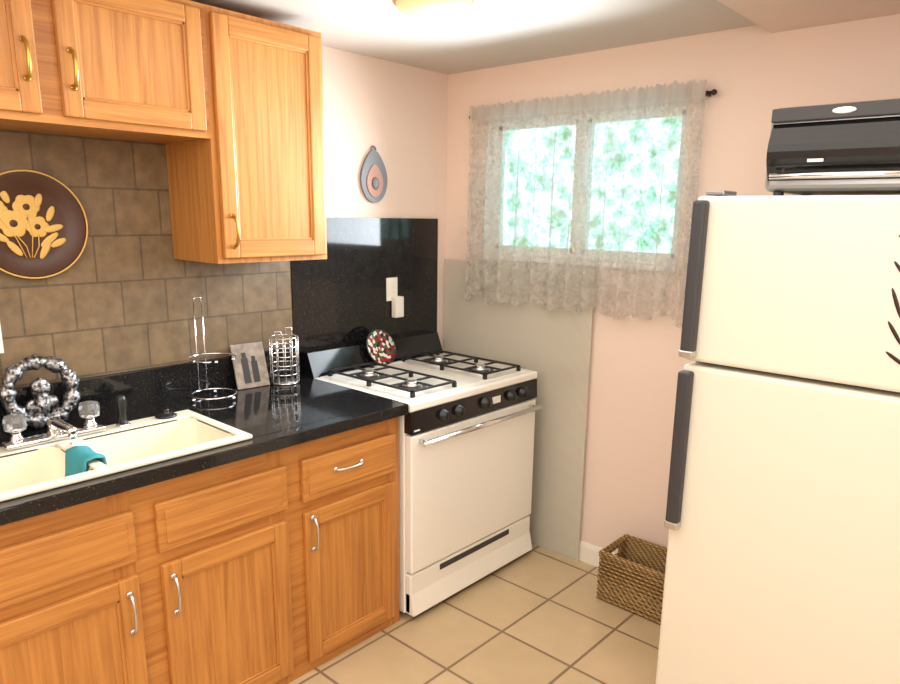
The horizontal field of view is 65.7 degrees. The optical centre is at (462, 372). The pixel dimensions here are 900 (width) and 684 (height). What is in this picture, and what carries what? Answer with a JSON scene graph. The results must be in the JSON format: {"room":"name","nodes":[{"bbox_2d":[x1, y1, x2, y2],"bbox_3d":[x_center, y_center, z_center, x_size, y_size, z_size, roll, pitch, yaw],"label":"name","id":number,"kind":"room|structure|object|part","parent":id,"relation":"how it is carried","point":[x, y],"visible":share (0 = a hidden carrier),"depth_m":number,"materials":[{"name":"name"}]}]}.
{"room":"kitchen","nodes":[
{"label":"kitchen","id":0,"kind":"room"},
{"bbox_2d":[322,46,447,350],"bbox_3d":[-1.560,-0.030,2.121,0.100,2.260,4.500,12,17,40],"label":"wall","id":1,"kind":"structure","parent":0,"point":[394,114],"depth_m":3.19,"materials":[{"name":"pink paint"}]},
{"bbox_2d":[0,0,63,131],"bbox_3d":[-1.378,-0.858,1.777,0.328,0.396,0.470,12,17,40],"label":"upper cabinet","id":2,"kind":"object","parent":1,"relation":"attached to","point":[29,74],"depth_m":1.83,"materials":[{"name":"brown wood"}]},
{"bbox_2d":[34,0,211,147],"bbox_3d":[-1.068,-0.930,2.117,0.328,0.396,0.462,12,17,40],"label":"upper cabinet","id":3,"kind":"object","parent":1,"relation":"attached to","point":[131,70],"depth_m":2.03,"materials":[{"name":"brown wood"}]},
{"bbox_2d":[0,130,292,387],"bbox_3d":[-1.518,-0.235,2.034,0.010,0.980,2.393,12,17,40],"label":"tile backsplash","id":4,"kind":"structure","parent":1,"relation":"attached to","point":[122,292],"depth_m":2.40,"materials":[{"name":"tile"}]},
{"bbox_2d":[0,325,3,353],"bbox_3d":[-1.451,-0.112,2.126,0.008,0.120,0.078,12,17,40],"label":"switch plate","id":5,"kind":"object","parent":4,"relation":"attached to","point":[1,346],"visible":1,"depth_m":2.16,"materials":[{"name":"white plastic"}]},
{"bbox_2d":[0,169,87,278],"bbox_3d":[-1.338,-0.455,2.158,0.019,0.331,0.331,12,17,40],"label":"decorative plate","id":6,"kind":"object","parent":4,"relation":"attached to","point":[43,227],"visible":1,"depth_m":2.17,"materials":[{"name":"brown ceramic"}]},
{"bbox_2d":[166,4,326,263],"bbox_3d":[-0.767,-0.806,2.495,0.328,0.794,0.451,12,17,40],"label":"upper cabinet","id":7,"kind":"object","parent":1,"relation":"attached to","point":[225,106],"depth_m":2.37,"materials":[{"name":"brown wood"}]},
{"bbox_2d":[290,217,437,351],"bbox_3d":[-0.429,-0.328,3.266,0.013,0.772,0.880,12,17,40],"label":"backsplash","id":8,"kind":"structure","parent":1,"relation":"attached to","point":[338,294],"depth_m":3.21,"materials":[{"name":"black stone"}]},
{"bbox_2d":[386,277,403,317],"bbox_3d":[-0.324,-0.357,3.341,0.036,0.190,0.083,12,17,40],"label":"electrical outlet plate","id":9,"kind":"object","parent":8,"relation":"attached to","point":[395,298],"visible":1,"depth_m":3.34,"materials":[{"name":"white plastic"}]},
{"bbox_2d":[360,145,387,202],"bbox_3d":[-0.398,-0.894,3.151,0.026,0.250,0.156,12,17,40],"label":"hanging ornament","id":10,"kind":"object","parent":1,"relation":"attached to","point":[373,179],"visible":1,"depth_m":3.14,"materials":[{"name":"grey ceramic"}]},
{"bbox_2d":[190,0,757,74],"bbox_3d":[-0.235,-0.884,0.734,3.600,0.060,4.500,12,17,40],"label":"ceiling","id":11,"kind":"structure","parent":0,"point":[481,34],"depth_m":2.52,"materials":[{"name":"grey paint"}]},
{"bbox_2d":[392,0,473,21],"bbox_3d":[-0.096,-1.158,2.220,0.260,0.056,0.260,12,17,40],"label":"ceiling light fixture","id":12,"kind":"object","parent":11,"relation":"attached to","point":[435,10],"visible":1,"depth_m":2.18,"materials":[{"name":"white glass"}]},
{"bbox_2d":[717,0,899,32],"bbox_3d":[1.320,-0.943,1.324,1.860,0.034,1.350,12,17,40],"label":"soffit","id":13,"kind":"structure","parent":11,"relation":"attached to","point":[773,16],"depth_m":2.16,"materials":[{"name":"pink paint"}]},
{"bbox_2d":[288,543,660,683],"bbox_3d":[-0.273,1.378,1.245,3.600,0.060,4.500,12,17,40],"label":"floor","id":14,"kind":"structure","parent":0,"point":[536,614],"depth_m":2.69,"materials":[{"name":"tile"}]},
{"bbox_2d":[0,484,167,683],"bbox_3d":[-1.278,0.712,2.016,0.651,0.868,0.487,12,17,40],"label":"base cabinet","id":15,"kind":"object","parent":14,"relation":"on","point":[80,583],"depth_m":1.83,"materials":[{"name":"brown wood"}]},
{"bbox_2d":[152,444,307,683],"bbox_3d":[-0.954,0.637,2.372,0.651,0.868,0.487,12,17,40],"label":"base cabinet","id":16,"kind":"object","parent":14,"relation":"on","point":[280,566],"depth_m":2.17,"materials":[{"name":"brown wood"}]},
{"bbox_2d":[300,417,398,671],"bbox_3d":[-0.633,0.563,2.724,0.651,0.868,0.478,12,17,40],"label":"base cabinet","id":17,"kind":"object","parent":14,"relation":"on","point":[351,477],"depth_m":2.51,"materials":[{"name":"brown wood"}]},
{"bbox_2d":[0,346,408,525],"bbox_3d":[-1.240,0.203,1.920,0.689,0.165,2.360,12,17,40],"label":"countertop","id":18,"kind":"structure","parent":17,"relation":"on","point":[271,417],"depth_m":2.40,"materials":[{"name":"black stone"}]},
{"bbox_2d":[0,354,80,428],"bbox_3d":[-1.332,0.058,2.196,0.079,0.234,0.236,12,17,40],"label":"wreath","id":19,"kind":"object","parent":18,"relation":"on","point":[41,408],"visible":0.92,"depth_m":2.19,"materials":[{"name":"silver metal"}]},
{"bbox_2d":[1,401,105,450],"bbox_3d":[-1.157,0.161,2.013,0.185,0.096,0.270,12,17,40],"label":"faucet","id":20,"kind":"object","parent":18,"relation":"on","point":[15,426],"visible":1,"depth_m":2.01,"materials":[{"name":"silver metal"}]},
{"bbox_2d":[0,409,252,501],"bbox_3d":[-1.083,0.310,1.977,0.405,0.175,0.860,12,17,40],"label":"sink","id":21,"kind":"object","parent":18,"relation":"in","point":[25,471],"visible":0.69,"depth_m":2.08,"materials":[{"name":"beige ceramic"}]},
{"bbox_2d":[65,446,106,476],"bbox_3d":[-1.038,0.273,1.933,0.139,0.120,0.097,12,17,40],"label":"cloth","id":22,"kind":"object","parent":21,"relation":"on","point":[77,458],"visible":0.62,"depth_m":1.91,"materials":[{"name":"teal fabric"}]},
{"bbox_2d":[116,395,130,426],"bbox_3d":[-1.074,0.120,2.196,0.042,0.098,0.042,12,17,40],"label":"sprayer","id":23,"kind":"object","parent":21,"relation":"attached to","point":[121,406],"visible":1,"depth_m":2.19,"materials":[{"name":"black plastic"}]},
{"bbox_2d":[155,408,176,418],"bbox_3d":[-0.984,0.134,2.308,0.067,0.025,0.067,12,17,40],"label":"stopper","id":24,"kind":"object","parent":21,"relation":"on","point":[165,413],"visible":1,"depth_m":2.30,"materials":[{"name":"black plastic"}]},
{"bbox_2d":[187,296,236,401],"bbox_3d":[-0.921,-0.084,2.554,0.173,0.373,0.175,12,17,40],"label":"wire stand","id":25,"kind":"object","parent":18,"relation":"on","point":[207,388],"visible":1,"depth_m":2.59,"materials":[{"name":"silver metal"}]},
{"bbox_2d":[230,342,269,389],"bbox_3d":[-0.845,-0.027,2.768,0.136,0.171,0.058,-10,17,-41],"label":"plaque","id":26,"kind":"object","parent":18,"relation":"on","point":[250,366],"visible":1,"depth_m":2.76,"materials":[{"name":"stone"}]},
{"bbox_2d":[269,327,299,384],"bbox_3d":[-0.726,-0.067,2.835,0.116,0.218,0.116,12,17,40],"label":"utensil basket","id":27,"kind":"object","parent":18,"relation":"on","point":[285,381],"visible":1,"depth_m":2.83,"materials":[{"name":"silver metal"}]},
{"bbox_2d":[300,331,541,616],"bbox_3d":[-0.169,0.400,3.162,0.731,1.008,0.804,12,17,40],"label":"stove","id":28,"kind":"object","parent":14,"relation":"on","point":[466,437],"visible":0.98,"depth_m":2.94,"materials":[{"name":"white metal"}]},
{"bbox_2d":[366,329,395,364],"bbox_3d":[-0.376,-0.116,3.222,0.073,0.158,0.172,12,17,40],"label":"plate","id":29,"kind":"object","parent":28,"relation":"on","point":[381,346],"visible":0.98,"depth_m":3.23,"materials":[{"name":"ceramic"}]},
{"bbox_2d":[444,259,594,560],"bbox_3d":[0.227,0.157,3.437,0.885,1.371,0.004,12,17,40],"label":"panel","id":30,"kind":"object","parent":14,"relation":"on","point":[552,348],"visible":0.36,"depth_m":3.30,"materials":[{"name":"paint"}]},
{"bbox_2d":[596,534,666,623],"bbox_3d":[0.804,0.874,2.903,0.423,0.224,0.232,12,17,40],"label":"wicker basket","id":31,"kind":"object","parent":14,"relation":"on","point":[631,576],"visible":0.54,"depth_m":2.90,"materials":[{"name":"brown wicker"}]},
{"bbox_2d":[655,190,899,683],"bbox_3d":[1.141,0.324,2.077,0.760,1.657,0.789,12,17,40],"label":"fridge","id":32,"kind":"object","parent":14,"relation":"on","point":[782,522],"visible":1,"depth_m":1.82,"materials":[{"name":"beige metal"}]},
{"bbox_2d":[765,98,899,195],"bbox_3d":[1.116,-0.596,1.893,0.480,0.239,0.359,12,17,40],"label":"toaster oven","id":33,"kind":"object","parent":32,"relation":"on","point":[850,148],"visible":0.96,"depth_m":1.82,"materials":[{"name":"black plastic"}]},
{"bbox_2d":[446,14,899,552],"bbox_3d":[1.210,-0.092,2.597,3.400,2.260,0.100,12,17,40],"label":"wall","id":34,"kind":"structure","parent":0,"point":[755,76],"depth_m":2.88,"materials":[{"name":"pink paint"}]},
{"bbox_2d":[464,79,716,328],"bbox_3d":[0.455,-0.709,3.005,1.201,0.931,0.117,12,17,40],"label":"lace curtain","id":35,"kind":"object","parent":34,"relation":"hanging from","point":[674,94],"visible":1,"depth_m":2.93,"materials":[{"name":"grey fabric"}]},
{"bbox_3d":[0.486,-1.119,2.940,1.201,0.022,0.044,12,17,40],"label":"curtain rod mount","id":36,"kind":"part","parent":35,"relation":"part of","materials":[{"name":"grey"}]},
{"bbox_2d":[491,105,691,271],"bbox_3d":[0.512,-0.796,3.046,1.005,0.647,0.080,12,17,40],"label":"window","id":37,"kind":"structure","parent":34,"relation":"in","point":[583,190],"depth_m":3.00,"materials":[{"name":"white"}]},
{"bbox_2d":[579,540,615,566],"bbox_3d":[1.155,0.973,2.794,3.400,0.095,0.012,12,17,40],"label":"baseboard","id":38,"kind":"structure","parent":34,"relation":"attached to","point":[588,553],"depth_m":3.27,"materials":[{"name":"white wood"}]},
{"label":"outside","id":39,"kind":"structure","parent":0,"visible":0},
{"bbox_2d":[503,117,681,252],"bbox_3d":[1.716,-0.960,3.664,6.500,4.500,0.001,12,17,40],"label":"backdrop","id":40,"kind":"structure","parent":39,"point":[607,187],"depth_m":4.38,"materials":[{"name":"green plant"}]}
]}

